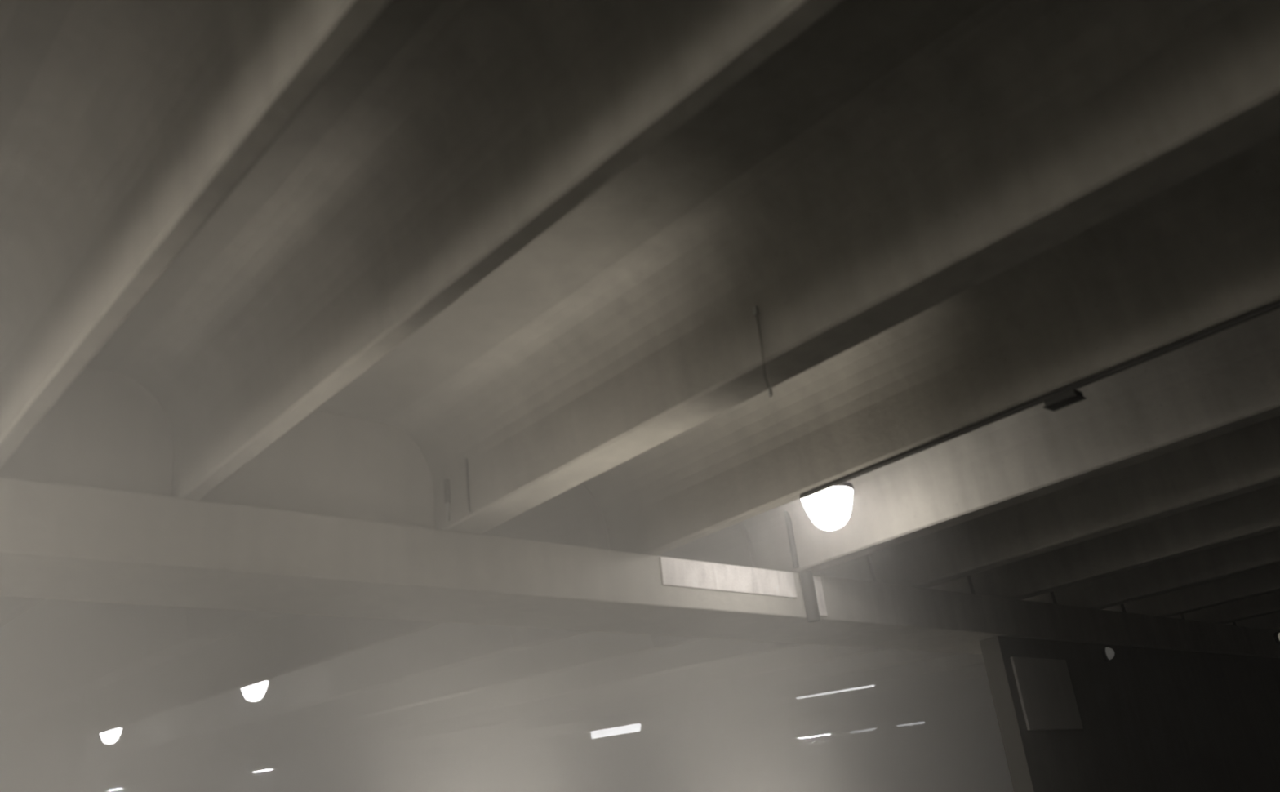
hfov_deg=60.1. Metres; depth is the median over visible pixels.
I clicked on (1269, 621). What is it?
girder
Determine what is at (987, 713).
girder
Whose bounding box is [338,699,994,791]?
girder
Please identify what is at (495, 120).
girder
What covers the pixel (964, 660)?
girder
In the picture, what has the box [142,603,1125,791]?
girder
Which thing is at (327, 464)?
wall
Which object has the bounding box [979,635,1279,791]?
wall
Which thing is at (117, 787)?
lamp
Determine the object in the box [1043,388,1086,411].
junction box
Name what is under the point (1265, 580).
girder
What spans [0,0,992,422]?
ceiling
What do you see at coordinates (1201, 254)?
girder
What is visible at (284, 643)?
girder
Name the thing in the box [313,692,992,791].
girder
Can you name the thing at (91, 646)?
girder
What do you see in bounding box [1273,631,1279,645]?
lamp
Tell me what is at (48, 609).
ceiling
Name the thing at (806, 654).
girder
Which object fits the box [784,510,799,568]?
drain pipe
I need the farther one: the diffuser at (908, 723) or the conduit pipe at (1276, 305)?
the diffuser at (908, 723)
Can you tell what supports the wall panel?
attached to the wall at (1153, 719)
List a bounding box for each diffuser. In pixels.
[253,768,272,773]
[798,733,829,738]
[897,721,924,726]
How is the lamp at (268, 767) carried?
attached to the girder at (806, 654)
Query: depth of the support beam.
10.23 m
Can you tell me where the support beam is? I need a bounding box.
[0,475,1279,657]
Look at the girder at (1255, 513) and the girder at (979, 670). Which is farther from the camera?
the girder at (979, 670)
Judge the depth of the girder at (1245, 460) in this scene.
12.96 m
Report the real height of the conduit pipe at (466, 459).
0.500 m
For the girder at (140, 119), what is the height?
0.998 m
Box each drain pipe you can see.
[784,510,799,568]
[799,570,820,622]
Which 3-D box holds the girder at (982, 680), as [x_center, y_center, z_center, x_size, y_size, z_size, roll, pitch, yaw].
[-8.612,15.673,48.261,1.360,4.728,69.070,14,-30,-39]
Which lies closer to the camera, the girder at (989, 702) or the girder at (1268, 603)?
the girder at (1268, 603)
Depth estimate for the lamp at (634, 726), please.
32.92 m
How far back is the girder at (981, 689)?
40.16 m
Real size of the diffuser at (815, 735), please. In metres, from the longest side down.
1.600 x 0.120 x 0.050 m
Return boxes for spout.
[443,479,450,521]
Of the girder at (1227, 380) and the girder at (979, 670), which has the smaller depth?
the girder at (1227, 380)
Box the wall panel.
[1010,656,1083,729]
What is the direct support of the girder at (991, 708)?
attached to the ceiling at (48, 609)
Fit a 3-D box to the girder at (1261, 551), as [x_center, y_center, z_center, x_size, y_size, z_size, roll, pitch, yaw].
[12.422,0.114,12.725,1.360,0.998,16.870,14,-30,-39]
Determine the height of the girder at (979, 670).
4.728 m
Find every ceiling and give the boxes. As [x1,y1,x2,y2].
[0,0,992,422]
[0,598,82,649]
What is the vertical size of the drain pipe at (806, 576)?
0.580 m
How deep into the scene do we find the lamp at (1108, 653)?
17.49 m
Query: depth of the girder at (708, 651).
25.45 m
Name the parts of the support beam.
plaster panel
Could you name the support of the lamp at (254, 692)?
hanging from the ceiling at (48, 609)
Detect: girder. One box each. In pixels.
[0,0,391,468]
[0,482,609,764]
[0,520,756,787]
[0,553,876,791]
[0,600,284,728]
[44,575,975,791]
[96,591,1057,791]
[113,0,842,500]
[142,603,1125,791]
[183,613,1185,791]
[221,622,1236,791]
[254,628,1279,791]
[284,684,991,791]
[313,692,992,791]
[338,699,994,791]
[362,705,995,791]
[384,0,1279,533]
[384,710,995,791]
[582,133,1279,555]
[742,307,1279,573]
[869,415,1279,587]
[969,482,1279,599]
[1053,529,1279,608]
[1123,564,1279,617]
[1183,591,1279,623]
[1235,611,1279,630]
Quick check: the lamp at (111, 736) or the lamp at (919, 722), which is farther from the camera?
the lamp at (919, 722)
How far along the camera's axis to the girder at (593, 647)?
23.55 m
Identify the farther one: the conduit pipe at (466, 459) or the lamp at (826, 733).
the lamp at (826, 733)
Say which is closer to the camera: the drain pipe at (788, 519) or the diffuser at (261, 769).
the drain pipe at (788, 519)
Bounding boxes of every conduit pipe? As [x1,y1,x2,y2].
[465,457,471,511]
[800,301,1279,498]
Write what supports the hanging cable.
hanging from the girder at (1026, 126)
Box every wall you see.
[0,367,435,528]
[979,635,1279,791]
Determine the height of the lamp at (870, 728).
0.217 m
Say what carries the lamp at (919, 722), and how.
attached to the girder at (991, 708)
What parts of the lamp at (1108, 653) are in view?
plate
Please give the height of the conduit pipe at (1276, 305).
0.043 m
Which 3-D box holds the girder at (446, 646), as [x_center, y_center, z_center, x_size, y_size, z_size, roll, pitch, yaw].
[-21.225,12.630,37.589,1.360,4.728,69.070,14,-30,-39]
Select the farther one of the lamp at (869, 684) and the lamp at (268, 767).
the lamp at (268, 767)
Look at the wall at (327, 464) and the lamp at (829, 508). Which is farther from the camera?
the lamp at (829, 508)
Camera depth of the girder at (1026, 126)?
6.82 m
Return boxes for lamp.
[99,725,123,744]
[108,786,122,791]
[240,679,269,702]
[252,766,273,773]
[589,721,642,738]
[794,682,875,698]
[796,732,831,738]
[799,481,853,529]
[848,726,876,733]
[895,720,925,726]
[1101,645,1115,662]
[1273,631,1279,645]
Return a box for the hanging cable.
[752,306,772,396]

